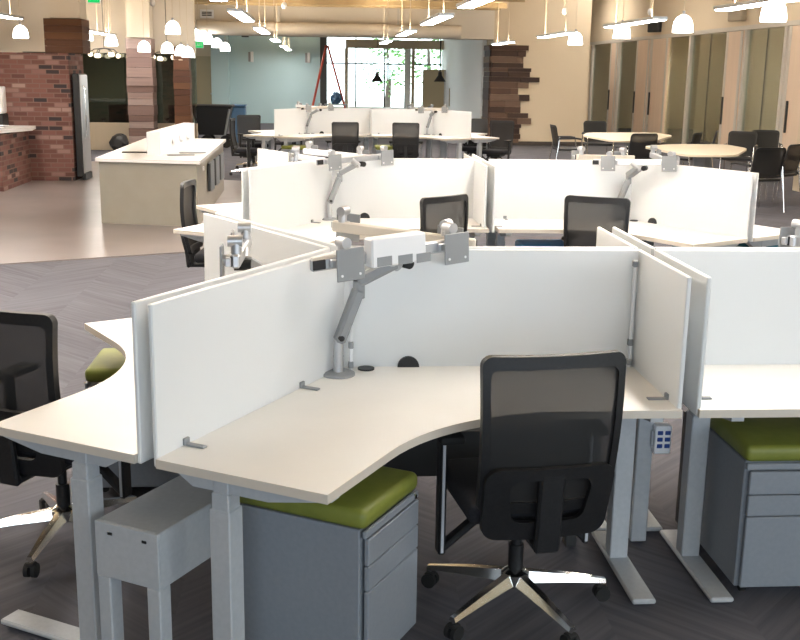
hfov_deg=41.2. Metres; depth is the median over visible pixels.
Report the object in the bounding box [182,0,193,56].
bell pendant
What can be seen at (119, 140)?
chair
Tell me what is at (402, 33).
diffuser
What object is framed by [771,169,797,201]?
chair
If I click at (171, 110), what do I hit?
chair
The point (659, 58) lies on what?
door
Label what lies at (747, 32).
trim
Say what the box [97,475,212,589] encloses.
tray
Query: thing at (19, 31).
bell pendant
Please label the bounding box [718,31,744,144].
door
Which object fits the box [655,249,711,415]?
screen
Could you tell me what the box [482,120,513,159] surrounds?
chair
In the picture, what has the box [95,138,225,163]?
island countertop
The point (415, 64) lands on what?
window
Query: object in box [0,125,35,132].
countertop
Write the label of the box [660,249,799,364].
screen
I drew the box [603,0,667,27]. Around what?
linear light
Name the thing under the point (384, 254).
monitor arm
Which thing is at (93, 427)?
desk
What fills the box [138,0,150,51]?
bell pendant
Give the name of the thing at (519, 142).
baseboard
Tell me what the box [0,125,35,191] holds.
counter
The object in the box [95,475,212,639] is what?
box
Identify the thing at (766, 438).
cushion
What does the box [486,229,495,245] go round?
desk
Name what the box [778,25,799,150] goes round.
door
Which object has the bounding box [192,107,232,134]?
tub
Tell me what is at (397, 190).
screen
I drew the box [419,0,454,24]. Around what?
linear light
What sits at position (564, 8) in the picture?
sensor
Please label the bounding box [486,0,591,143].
wall
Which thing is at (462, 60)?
wall
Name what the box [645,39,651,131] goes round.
trim
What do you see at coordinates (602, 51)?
window
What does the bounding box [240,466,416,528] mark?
cushion
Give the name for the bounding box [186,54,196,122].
wall
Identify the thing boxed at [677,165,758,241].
screen
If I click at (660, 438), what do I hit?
outlet box
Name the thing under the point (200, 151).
tray
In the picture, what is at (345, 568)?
pedestal
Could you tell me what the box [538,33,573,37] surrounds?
diffuser
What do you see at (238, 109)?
bin
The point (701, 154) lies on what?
meeting table
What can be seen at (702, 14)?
wall
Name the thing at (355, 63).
window
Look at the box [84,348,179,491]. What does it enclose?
pedestal
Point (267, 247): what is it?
screen
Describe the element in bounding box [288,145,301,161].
monitor arm
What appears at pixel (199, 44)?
exit sign
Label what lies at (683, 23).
bell pendant
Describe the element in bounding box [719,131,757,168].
chair
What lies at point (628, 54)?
window
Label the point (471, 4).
linear light
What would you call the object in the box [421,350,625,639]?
chair
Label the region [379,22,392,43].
linear light
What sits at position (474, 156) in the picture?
screen
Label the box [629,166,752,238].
screen
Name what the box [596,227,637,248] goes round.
screen
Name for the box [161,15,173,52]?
bell pendant
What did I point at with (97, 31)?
linear light
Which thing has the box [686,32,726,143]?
window
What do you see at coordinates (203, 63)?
door
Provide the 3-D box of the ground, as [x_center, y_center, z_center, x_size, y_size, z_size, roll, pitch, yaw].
[-4.482,-11.542,58.747,60.000,0.100,40.000,0,13,-4]
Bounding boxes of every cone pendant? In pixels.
[371,38,382,81]
[434,39,445,81]
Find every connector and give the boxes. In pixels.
[348,280,353,369]
[626,260,638,366]
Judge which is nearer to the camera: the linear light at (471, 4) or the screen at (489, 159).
the screen at (489, 159)
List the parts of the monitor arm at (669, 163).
mounting plate, mounting plate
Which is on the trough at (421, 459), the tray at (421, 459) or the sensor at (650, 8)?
the tray at (421, 459)
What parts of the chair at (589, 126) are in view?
backrest, frame, seat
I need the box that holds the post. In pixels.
[628,419,653,540]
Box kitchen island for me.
[95,123,225,225]
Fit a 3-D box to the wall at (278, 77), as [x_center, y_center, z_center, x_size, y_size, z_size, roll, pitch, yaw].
[-4.450,-8.802,37.919,3.250,3.500,0.300,0,13,-4]
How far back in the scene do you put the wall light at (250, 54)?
37.52 m
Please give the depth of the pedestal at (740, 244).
8.49 m
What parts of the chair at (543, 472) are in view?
armrest, leg, leg, seat, leg, frame, leg, armrest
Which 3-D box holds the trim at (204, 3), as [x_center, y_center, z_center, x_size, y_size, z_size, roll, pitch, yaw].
[-5.981,-7.730,25.747,17.000,0.120,0.090,0,13,-4]
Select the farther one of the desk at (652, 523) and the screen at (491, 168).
the screen at (491, 168)
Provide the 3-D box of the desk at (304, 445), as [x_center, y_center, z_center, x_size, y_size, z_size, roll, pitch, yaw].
[0.079,0.619,3.739,1.972,0.772,1.066,-8,16,-33]
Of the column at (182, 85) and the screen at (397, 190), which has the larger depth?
the column at (182, 85)
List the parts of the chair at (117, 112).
frame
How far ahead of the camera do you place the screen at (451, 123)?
19.05 m
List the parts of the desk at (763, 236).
leg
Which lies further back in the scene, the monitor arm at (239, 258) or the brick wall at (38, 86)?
the brick wall at (38, 86)
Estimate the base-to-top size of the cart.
1.010 m
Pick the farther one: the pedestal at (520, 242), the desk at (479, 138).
the desk at (479, 138)
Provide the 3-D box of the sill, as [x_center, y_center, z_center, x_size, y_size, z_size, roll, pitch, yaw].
[-0.652,-7.455,38.782,4.100,0.600,0.150,0,13,-4]
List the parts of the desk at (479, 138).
leg, leg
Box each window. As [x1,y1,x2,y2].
[348,38,404,107]
[415,64,441,65]
[591,43,610,121]
[617,41,636,131]
[664,36,689,143]
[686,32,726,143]
[742,27,784,156]
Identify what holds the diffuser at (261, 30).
attached to the linear light at (261, 29)
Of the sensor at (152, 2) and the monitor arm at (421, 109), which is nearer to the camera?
the sensor at (152, 2)
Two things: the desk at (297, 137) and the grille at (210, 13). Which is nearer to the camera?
the desk at (297, 137)
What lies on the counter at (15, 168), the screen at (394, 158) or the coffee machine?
the coffee machine
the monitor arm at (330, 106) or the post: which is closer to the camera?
the post
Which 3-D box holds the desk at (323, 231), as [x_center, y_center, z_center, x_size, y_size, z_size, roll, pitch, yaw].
[-0.229,-0.353,7.900,1.972,0.772,1.066,-8,16,-33]
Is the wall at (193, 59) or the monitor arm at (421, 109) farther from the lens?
the wall at (193, 59)
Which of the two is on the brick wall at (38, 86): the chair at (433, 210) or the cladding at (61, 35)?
the cladding at (61, 35)
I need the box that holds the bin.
[231,104,246,142]
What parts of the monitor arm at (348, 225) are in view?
mounting plate, mounting plate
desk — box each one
[0,318,137,639]
[155,356,682,639]
[173,203,241,242]
[243,130,299,149]
[275,131,371,149]
[282,213,488,243]
[372,133,470,158]
[372,138,447,158]
[440,133,498,158]
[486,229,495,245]
[495,218,747,246]
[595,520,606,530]
[645,225,779,246]
[647,509,661,530]
[660,364,799,602]
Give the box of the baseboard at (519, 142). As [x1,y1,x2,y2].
[513,141,584,145]
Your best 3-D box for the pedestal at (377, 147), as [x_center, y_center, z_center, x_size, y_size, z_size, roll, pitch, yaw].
[-0.252,-2.798,18.838,0.382,0.578,0.498,0,13,-4]
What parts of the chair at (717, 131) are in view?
frame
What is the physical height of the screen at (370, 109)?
0.488 m
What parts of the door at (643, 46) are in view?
handle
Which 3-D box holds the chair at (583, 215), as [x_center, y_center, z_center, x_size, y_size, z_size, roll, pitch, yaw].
[1.516,-0.440,7.885,0.657,0.999,0.677,6,14,21]
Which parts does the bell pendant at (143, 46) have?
lamp shade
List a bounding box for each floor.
[0,123,799,639]
[0,161,364,264]
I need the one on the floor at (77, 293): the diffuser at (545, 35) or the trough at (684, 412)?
the trough at (684, 412)
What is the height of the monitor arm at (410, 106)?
0.562 m
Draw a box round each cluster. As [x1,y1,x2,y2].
[88,10,119,57]
[151,9,172,60]
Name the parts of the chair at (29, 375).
leg, frame, seat, leg, leg, leg, armrest, leg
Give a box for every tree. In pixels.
[358,38,411,106]
[394,39,441,88]
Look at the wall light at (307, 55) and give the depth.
37.66 m
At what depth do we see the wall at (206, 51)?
37.71 m
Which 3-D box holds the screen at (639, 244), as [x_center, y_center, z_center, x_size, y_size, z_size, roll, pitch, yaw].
[0.998,-0.109,4.469,0.090,0.488,0.572,0,13,-4]
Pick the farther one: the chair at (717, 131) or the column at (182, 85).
the column at (182, 85)
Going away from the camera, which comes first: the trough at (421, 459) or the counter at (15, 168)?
the trough at (421, 459)
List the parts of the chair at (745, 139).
seat, backrest, frame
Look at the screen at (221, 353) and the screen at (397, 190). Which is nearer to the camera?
the screen at (221, 353)
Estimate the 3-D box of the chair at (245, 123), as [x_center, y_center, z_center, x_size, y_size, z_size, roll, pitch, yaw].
[-2.826,-3.397,20.304,0.657,0.999,0.677,-5,14,-24]
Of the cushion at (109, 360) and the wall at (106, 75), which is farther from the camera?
the wall at (106, 75)
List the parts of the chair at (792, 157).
leg, seat, frame, backrest, leg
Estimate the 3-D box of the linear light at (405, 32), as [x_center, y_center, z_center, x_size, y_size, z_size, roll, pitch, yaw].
[0.110,-5.690,19.274,0.200,0.977,2.600,0,13,-4]
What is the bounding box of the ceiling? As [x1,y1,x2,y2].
[388,0,503,2]
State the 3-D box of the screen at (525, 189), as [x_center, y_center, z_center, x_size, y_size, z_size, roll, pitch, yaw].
[1.260,-0.999,8.309,1.131,0.488,0.090,0,13,-4]
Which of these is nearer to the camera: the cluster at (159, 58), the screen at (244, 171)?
the screen at (244, 171)
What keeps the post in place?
on the floor at (77, 293)
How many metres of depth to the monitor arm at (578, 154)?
8.42 m
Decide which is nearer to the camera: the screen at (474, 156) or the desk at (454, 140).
the screen at (474, 156)
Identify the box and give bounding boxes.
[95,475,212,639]
[650,422,671,453]
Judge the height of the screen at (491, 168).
0.488 m
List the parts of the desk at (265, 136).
leg, leg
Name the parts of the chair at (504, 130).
seat, frame, armrest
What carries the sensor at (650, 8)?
hanging from the ceiling
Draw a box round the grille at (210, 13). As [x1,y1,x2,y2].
[200,9,213,17]
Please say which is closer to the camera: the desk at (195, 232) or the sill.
the desk at (195, 232)
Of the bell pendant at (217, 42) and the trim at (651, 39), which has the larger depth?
the trim at (651, 39)
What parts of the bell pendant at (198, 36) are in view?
lamp shade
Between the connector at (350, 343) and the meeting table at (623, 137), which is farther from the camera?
the meeting table at (623, 137)
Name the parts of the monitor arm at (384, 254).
post, mounting plate, mounting plate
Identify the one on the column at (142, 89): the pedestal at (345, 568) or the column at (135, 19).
the column at (135, 19)
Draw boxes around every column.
[125,0,152,37]
[125,38,157,143]
[173,47,192,124]
[320,37,326,105]
[792,117,799,191]
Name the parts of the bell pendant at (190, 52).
lamp shade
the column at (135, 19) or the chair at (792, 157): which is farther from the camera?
the column at (135, 19)
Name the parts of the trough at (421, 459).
leg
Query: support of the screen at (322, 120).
attached to the desk at (297, 137)
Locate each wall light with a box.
[248,52,253,61]
[305,53,309,62]
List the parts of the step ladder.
rail, rail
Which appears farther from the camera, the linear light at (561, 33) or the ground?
the ground
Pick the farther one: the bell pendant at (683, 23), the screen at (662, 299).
the bell pendant at (683, 23)
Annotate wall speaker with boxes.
[647,21,661,31]
[728,8,746,21]
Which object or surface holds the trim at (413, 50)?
on the floor at (77, 293)
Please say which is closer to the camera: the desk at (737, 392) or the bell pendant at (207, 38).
the desk at (737, 392)
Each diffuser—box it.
[0,15,21,19]
[229,12,253,21]
[254,28,269,33]
[397,31,415,35]
[421,16,452,24]
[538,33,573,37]
[604,20,664,27]
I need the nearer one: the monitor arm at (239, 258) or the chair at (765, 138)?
the monitor arm at (239, 258)
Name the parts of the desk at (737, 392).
leg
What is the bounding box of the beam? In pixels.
[194,4,494,39]
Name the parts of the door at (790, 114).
handle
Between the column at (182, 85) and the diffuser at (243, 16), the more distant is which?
the column at (182, 85)
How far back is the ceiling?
25.22 m
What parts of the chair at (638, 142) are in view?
frame, backrest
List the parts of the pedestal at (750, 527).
drawer, drawer, rail, drawer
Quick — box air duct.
[196,6,461,38]
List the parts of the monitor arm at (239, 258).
mounting plate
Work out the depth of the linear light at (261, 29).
18.76 m
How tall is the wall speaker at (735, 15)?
0.300 m
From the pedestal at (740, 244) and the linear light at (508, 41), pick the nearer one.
the pedestal at (740, 244)
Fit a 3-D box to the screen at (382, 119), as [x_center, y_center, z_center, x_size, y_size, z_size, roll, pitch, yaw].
[0.045,-3.615,19.480,1.131,0.488,0.090,0,13,-4]
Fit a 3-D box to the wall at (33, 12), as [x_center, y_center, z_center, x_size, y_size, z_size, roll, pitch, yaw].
[-7.238,-6.679,23.837,5.200,1.320,0.200,0,13,-4]
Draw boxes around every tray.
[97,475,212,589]
[166,154,194,155]
[179,151,205,152]
[383,427,479,475]
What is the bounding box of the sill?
[334,107,403,108]
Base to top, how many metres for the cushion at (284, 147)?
0.062 m
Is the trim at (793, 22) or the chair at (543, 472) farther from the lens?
the trim at (793, 22)
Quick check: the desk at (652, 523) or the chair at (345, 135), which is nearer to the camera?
the desk at (652, 523)
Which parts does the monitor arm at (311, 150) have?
mounting plate, mounting plate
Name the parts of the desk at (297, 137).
leg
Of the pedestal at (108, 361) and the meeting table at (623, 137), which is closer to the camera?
the pedestal at (108, 361)
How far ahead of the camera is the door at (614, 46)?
33.50 m
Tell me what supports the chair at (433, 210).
on the floor at (77, 293)
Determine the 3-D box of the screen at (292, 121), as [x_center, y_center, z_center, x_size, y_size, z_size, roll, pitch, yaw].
[-1.895,-3.504,18.870,0.090,0.488,1.131,7,14,25]
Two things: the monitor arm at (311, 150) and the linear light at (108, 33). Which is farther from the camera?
the linear light at (108, 33)
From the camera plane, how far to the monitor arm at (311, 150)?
8.47 m
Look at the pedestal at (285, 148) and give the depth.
18.36 m
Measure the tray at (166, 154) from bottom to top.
0.012 m
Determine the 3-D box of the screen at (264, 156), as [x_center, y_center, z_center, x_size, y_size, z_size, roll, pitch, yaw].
[-0.931,-1.117,8.671,0.090,0.488,1.131,-8,16,-33]
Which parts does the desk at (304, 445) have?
leg, leg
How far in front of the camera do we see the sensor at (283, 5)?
19.09 m
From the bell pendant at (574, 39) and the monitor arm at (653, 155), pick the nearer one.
the monitor arm at (653, 155)
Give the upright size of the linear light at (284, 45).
0.977 m
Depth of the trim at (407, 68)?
38.21 m
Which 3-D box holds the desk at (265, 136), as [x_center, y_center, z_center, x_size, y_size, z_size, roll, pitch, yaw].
[-2.286,-3.082,19.495,1.066,0.772,1.972,0,13,-4]
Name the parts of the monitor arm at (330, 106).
mounting plate, mounting plate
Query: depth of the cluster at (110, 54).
23.41 m
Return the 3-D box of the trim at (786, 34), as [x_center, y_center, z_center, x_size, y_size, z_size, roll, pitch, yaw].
[7.696,-4.486,21.371,0.130,2.780,0.120,0,13,-4]
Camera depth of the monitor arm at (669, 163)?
8.12 m
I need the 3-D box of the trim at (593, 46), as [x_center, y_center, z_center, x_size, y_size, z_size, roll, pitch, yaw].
[6.554,-7.982,36.325,0.130,2.780,0.120,0,13,-4]
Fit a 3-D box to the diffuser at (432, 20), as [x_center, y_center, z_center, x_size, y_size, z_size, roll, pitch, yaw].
[0.481,-4.060,14.432,0.160,0.008,2.560,0,13,-4]
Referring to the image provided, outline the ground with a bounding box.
[327,101,421,106]
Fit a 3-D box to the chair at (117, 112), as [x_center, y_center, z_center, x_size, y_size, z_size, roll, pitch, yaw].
[-6.841,-4.686,25.576,0.657,0.999,0.677,-8,16,-33]
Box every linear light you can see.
[0,0,23,19]
[90,5,105,33]
[101,0,115,35]
[227,0,254,21]
[252,0,270,33]
[269,4,280,41]
[279,36,287,47]
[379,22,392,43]
[395,0,417,35]
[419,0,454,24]
[456,0,491,8]
[491,2,514,44]
[536,0,575,37]
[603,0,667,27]
[713,0,799,10]
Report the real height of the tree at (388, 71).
3.873 m
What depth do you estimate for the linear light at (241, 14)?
13.71 m
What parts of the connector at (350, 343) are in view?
rod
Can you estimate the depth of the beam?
27.02 m
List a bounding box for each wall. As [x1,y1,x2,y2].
[0,0,195,53]
[0,52,83,180]
[83,53,174,122]
[89,122,197,149]
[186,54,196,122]
[196,35,210,55]
[210,35,229,103]
[229,35,319,122]
[441,39,486,118]
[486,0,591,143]
[586,45,591,120]
[590,0,799,41]
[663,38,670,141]
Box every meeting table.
[583,132,671,154]
[646,144,746,167]
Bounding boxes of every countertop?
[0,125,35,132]
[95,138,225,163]
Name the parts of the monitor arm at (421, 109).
mounting plate, mounting plate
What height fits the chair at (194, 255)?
0.999 m
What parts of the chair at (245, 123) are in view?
frame, seat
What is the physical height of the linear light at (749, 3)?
0.977 m
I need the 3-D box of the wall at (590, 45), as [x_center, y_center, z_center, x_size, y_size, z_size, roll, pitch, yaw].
[7.835,-8.611,37.923,2.800,3.500,0.200,0,13,-4]
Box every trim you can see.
[194,0,506,7]
[194,2,500,9]
[345,48,347,107]
[346,39,443,49]
[404,49,410,108]
[411,49,414,106]
[435,0,524,1]
[588,45,594,120]
[590,20,799,44]
[613,42,621,131]
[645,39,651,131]
[657,142,751,162]
[682,35,693,143]
[736,30,749,130]
[775,26,789,131]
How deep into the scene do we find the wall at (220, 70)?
37.18 m
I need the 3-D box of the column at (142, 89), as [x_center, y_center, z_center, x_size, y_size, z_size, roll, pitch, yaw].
[-5.783,-5.031,23.870,0.579,2.474,0.576,0,13,-4]
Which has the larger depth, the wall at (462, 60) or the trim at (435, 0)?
the wall at (462, 60)
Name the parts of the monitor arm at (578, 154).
mounting plate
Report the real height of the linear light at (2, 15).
0.977 m
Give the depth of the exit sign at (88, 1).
16.59 m
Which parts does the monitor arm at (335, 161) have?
post, mounting plate, mounting plate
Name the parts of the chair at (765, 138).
frame, backrest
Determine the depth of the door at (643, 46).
30.57 m
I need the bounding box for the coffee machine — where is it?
[0,86,8,126]
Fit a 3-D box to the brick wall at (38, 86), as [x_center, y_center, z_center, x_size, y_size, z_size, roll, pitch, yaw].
[-6.128,-3.429,17.885,1.420,2.060,1.100,0,13,-4]
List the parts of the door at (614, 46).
handle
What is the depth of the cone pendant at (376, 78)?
29.20 m
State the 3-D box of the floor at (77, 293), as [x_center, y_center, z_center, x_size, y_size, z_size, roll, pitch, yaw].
[-2.859,-2.238,17.795,27.000,0.100,46.000,0,13,-4]
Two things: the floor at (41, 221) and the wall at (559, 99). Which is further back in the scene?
the wall at (559, 99)
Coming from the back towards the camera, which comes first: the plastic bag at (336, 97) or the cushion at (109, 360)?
the plastic bag at (336, 97)
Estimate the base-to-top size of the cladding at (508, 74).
2.516 m
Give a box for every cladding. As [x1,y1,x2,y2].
[43,18,90,53]
[482,45,539,142]
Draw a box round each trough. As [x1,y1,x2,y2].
[383,427,576,546]
[675,411,700,544]
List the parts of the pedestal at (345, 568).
rail, drawer, drawer, drawer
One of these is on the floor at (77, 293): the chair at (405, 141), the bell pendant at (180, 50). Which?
the chair at (405, 141)
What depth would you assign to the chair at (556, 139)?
20.20 m
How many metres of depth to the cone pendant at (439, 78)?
29.32 m
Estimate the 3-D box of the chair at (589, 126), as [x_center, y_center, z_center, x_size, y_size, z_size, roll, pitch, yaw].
[4.086,-3.656,22.051,0.589,0.905,0.602,0,13,-4]
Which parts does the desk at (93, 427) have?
leg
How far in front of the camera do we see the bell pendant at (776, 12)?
12.26 m
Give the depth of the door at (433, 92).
37.20 m
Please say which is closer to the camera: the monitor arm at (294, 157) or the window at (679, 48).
the monitor arm at (294, 157)
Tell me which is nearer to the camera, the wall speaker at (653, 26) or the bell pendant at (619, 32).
the bell pendant at (619, 32)
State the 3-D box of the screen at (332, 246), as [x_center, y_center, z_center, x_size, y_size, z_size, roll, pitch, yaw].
[-0.573,-0.151,4.543,0.090,0.488,1.131,-8,16,-33]
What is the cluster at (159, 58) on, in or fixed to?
hanging from the ceiling
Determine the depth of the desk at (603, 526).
4.38 m
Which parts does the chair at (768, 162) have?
armrest, leg, frame, backrest, seat, leg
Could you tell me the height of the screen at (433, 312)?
0.488 m
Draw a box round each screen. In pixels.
[131,247,329,463]
[148,250,343,466]
[203,213,328,280]
[215,212,337,251]
[241,158,323,219]
[249,160,331,228]
[257,148,322,165]
[274,108,307,137]
[308,108,369,133]
[332,159,477,218]
[343,249,638,366]
[350,246,633,248]
[370,109,371,135]
[372,109,432,134]
[394,158,476,159]
[433,110,471,137]
[464,154,474,159]
[472,154,483,162]
[472,160,486,228]
[483,160,501,232]
[489,159,592,161]
[490,160,632,219]
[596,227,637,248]
[612,227,654,256]
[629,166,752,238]
[631,249,691,408]
[654,247,799,249]
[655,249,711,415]
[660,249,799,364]
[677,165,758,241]
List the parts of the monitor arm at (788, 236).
mounting plate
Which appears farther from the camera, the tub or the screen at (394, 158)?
the tub
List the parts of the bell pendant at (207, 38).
lamp shade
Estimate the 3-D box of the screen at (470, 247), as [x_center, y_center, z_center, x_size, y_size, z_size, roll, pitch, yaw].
[0.341,-0.054,4.186,1.131,0.488,0.090,0,13,-4]
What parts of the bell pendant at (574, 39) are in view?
lamp shade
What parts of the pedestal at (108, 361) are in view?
rail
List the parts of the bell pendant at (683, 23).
lamp shade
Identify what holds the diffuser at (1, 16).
attached to the linear light at (2, 15)
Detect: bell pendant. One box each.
[13,0,28,37]
[105,0,117,45]
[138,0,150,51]
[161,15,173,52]
[165,11,180,33]
[175,0,187,55]
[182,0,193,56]
[195,15,202,40]
[202,5,213,43]
[212,36,222,47]
[220,41,229,50]
[568,0,582,44]
[613,2,629,38]
[672,0,692,32]
[760,3,786,21]
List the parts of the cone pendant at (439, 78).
lamp shade, rod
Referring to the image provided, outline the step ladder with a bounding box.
[312,45,345,107]
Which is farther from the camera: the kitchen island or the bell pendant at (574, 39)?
the bell pendant at (574, 39)
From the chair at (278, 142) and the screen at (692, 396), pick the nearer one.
the screen at (692, 396)
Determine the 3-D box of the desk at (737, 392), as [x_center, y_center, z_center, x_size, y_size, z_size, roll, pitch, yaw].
[1.878,0.616,3.875,1.972,0.772,1.066,7,14,25]
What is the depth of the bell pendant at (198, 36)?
24.29 m
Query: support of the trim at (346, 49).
on the floor at (77, 293)
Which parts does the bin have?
lid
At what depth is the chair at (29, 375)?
3.80 m
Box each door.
[196,56,211,103]
[422,70,449,107]
[606,43,617,131]
[631,40,650,131]
[646,38,669,142]
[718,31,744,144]
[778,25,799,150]
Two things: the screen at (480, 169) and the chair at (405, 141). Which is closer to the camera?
the screen at (480, 169)
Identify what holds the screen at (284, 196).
attached to the desk at (323, 231)
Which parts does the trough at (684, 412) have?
leg, plate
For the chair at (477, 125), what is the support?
on the floor at (77, 293)
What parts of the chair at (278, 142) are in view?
seat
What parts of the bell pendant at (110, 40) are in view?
lamp shade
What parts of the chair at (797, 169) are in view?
leg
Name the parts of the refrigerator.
handle, door, kick plate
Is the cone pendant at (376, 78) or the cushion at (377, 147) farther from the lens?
the cone pendant at (376, 78)
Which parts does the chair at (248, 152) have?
frame, seat, armrest, armrest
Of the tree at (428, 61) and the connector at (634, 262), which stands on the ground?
the tree at (428, 61)
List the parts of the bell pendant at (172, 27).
lamp shade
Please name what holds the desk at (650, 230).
on the floor at (77, 293)
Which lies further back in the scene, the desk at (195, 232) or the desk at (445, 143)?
the desk at (445, 143)
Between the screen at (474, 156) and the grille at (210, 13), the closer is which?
the screen at (474, 156)
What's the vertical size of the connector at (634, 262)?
0.421 m
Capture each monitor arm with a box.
[219,222,264,276]
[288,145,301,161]
[296,101,323,107]
[301,102,333,133]
[303,141,368,157]
[310,222,468,378]
[316,145,393,220]
[331,206,476,245]
[407,103,433,108]
[415,104,447,134]
[571,146,634,159]
[592,151,678,197]
[649,145,679,164]
[778,219,799,246]
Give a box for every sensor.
[150,0,154,6]
[281,0,286,8]
[562,0,565,14]
[648,0,651,14]
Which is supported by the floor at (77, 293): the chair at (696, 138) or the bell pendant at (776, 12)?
the chair at (696, 138)
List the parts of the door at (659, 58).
handle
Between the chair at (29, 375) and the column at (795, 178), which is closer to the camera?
the chair at (29, 375)
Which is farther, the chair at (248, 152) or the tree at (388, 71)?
the tree at (388, 71)
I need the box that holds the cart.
[192,104,234,147]
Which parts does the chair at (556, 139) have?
backrest, frame, seat, armrest, armrest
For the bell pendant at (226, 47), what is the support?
hanging from the ceiling
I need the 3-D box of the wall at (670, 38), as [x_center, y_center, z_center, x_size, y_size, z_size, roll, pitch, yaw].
[8.538,-6.458,30.036,2.700,2.900,0.100,0,13,-4]
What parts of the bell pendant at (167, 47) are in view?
lamp shade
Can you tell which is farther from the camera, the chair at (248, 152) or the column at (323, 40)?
the column at (323, 40)
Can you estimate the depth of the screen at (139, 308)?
3.11 m
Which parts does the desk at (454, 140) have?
leg, leg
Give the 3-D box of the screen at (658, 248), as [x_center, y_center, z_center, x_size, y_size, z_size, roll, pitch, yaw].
[1.554,-0.039,4.206,1.131,0.488,0.090,0,13,-4]
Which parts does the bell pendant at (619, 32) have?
lamp shade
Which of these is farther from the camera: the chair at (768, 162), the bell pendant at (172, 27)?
the bell pendant at (172, 27)
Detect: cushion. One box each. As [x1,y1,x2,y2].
[85,348,124,381]
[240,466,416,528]
[281,144,305,149]
[375,145,392,149]
[710,417,799,460]
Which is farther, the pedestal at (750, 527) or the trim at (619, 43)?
the trim at (619, 43)
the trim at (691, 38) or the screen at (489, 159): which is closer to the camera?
the screen at (489, 159)
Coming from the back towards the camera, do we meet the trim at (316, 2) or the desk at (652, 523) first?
the trim at (316, 2)
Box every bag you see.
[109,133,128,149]
[330,91,341,103]
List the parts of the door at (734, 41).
handle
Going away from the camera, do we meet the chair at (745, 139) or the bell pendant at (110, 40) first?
the chair at (745, 139)
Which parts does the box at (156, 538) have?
leg, plate, leg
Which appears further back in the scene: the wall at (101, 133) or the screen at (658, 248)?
the wall at (101, 133)
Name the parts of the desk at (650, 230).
leg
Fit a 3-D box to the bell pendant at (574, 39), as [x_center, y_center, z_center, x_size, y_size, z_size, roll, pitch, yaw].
[3.628,-6.817,21.648,0.300,2.350,0.300,0,13,-4]
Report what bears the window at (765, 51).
in the wall at (702, 14)
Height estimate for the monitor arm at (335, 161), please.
0.562 m
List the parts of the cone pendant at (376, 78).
lamp shade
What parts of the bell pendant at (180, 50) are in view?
lamp shade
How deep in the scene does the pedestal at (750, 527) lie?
3.83 m
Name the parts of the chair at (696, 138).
seat, frame, backrest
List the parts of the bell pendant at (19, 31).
lamp shade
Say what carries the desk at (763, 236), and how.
on the floor at (77, 293)
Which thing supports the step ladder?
on the floor at (77, 293)
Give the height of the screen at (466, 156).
0.488 m
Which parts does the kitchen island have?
cutlery strip, shelf post, shelf post, shelf post, shelf post, shelf post, shelf post, shelf post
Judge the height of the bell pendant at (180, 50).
1.378 m
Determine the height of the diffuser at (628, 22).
0.008 m
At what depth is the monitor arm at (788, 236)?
4.21 m
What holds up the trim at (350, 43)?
attached to the wall at (462, 60)
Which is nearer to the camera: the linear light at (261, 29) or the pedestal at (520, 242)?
the pedestal at (520, 242)
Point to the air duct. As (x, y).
(213, 27)
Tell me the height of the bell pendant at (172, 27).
0.990 m
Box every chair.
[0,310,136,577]
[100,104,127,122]
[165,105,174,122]
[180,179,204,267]
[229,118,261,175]
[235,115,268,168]
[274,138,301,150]
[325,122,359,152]
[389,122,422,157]
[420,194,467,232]
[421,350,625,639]
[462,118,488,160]
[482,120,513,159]
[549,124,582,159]
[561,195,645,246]
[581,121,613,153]
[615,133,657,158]
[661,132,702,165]
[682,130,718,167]
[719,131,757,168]
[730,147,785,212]
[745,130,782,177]
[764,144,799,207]
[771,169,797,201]
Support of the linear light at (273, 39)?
hanging from the ceiling
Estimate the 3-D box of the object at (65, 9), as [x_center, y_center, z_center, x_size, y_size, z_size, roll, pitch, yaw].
[-5.410,-5.351,17.233,0.500,0.900,0.500,0,13,-4]
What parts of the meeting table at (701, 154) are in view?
leg, leg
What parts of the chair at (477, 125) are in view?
seat, frame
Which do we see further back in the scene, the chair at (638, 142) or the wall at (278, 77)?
the wall at (278, 77)
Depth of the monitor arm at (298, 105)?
19.68 m
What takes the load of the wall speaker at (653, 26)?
attached to the wall at (702, 14)
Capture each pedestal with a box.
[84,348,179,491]
[240,466,418,639]
[281,144,305,154]
[375,145,392,153]
[515,239,563,246]
[700,417,799,590]
[736,243,777,246]
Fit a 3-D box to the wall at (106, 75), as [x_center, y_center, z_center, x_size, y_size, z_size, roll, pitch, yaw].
[-7.066,-5.955,27.932,3.300,2.400,0.100,0,13,-4]
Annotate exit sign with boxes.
[87,0,100,2]
[195,2,203,47]
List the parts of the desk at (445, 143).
leg, leg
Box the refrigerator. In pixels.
[72,73,92,179]

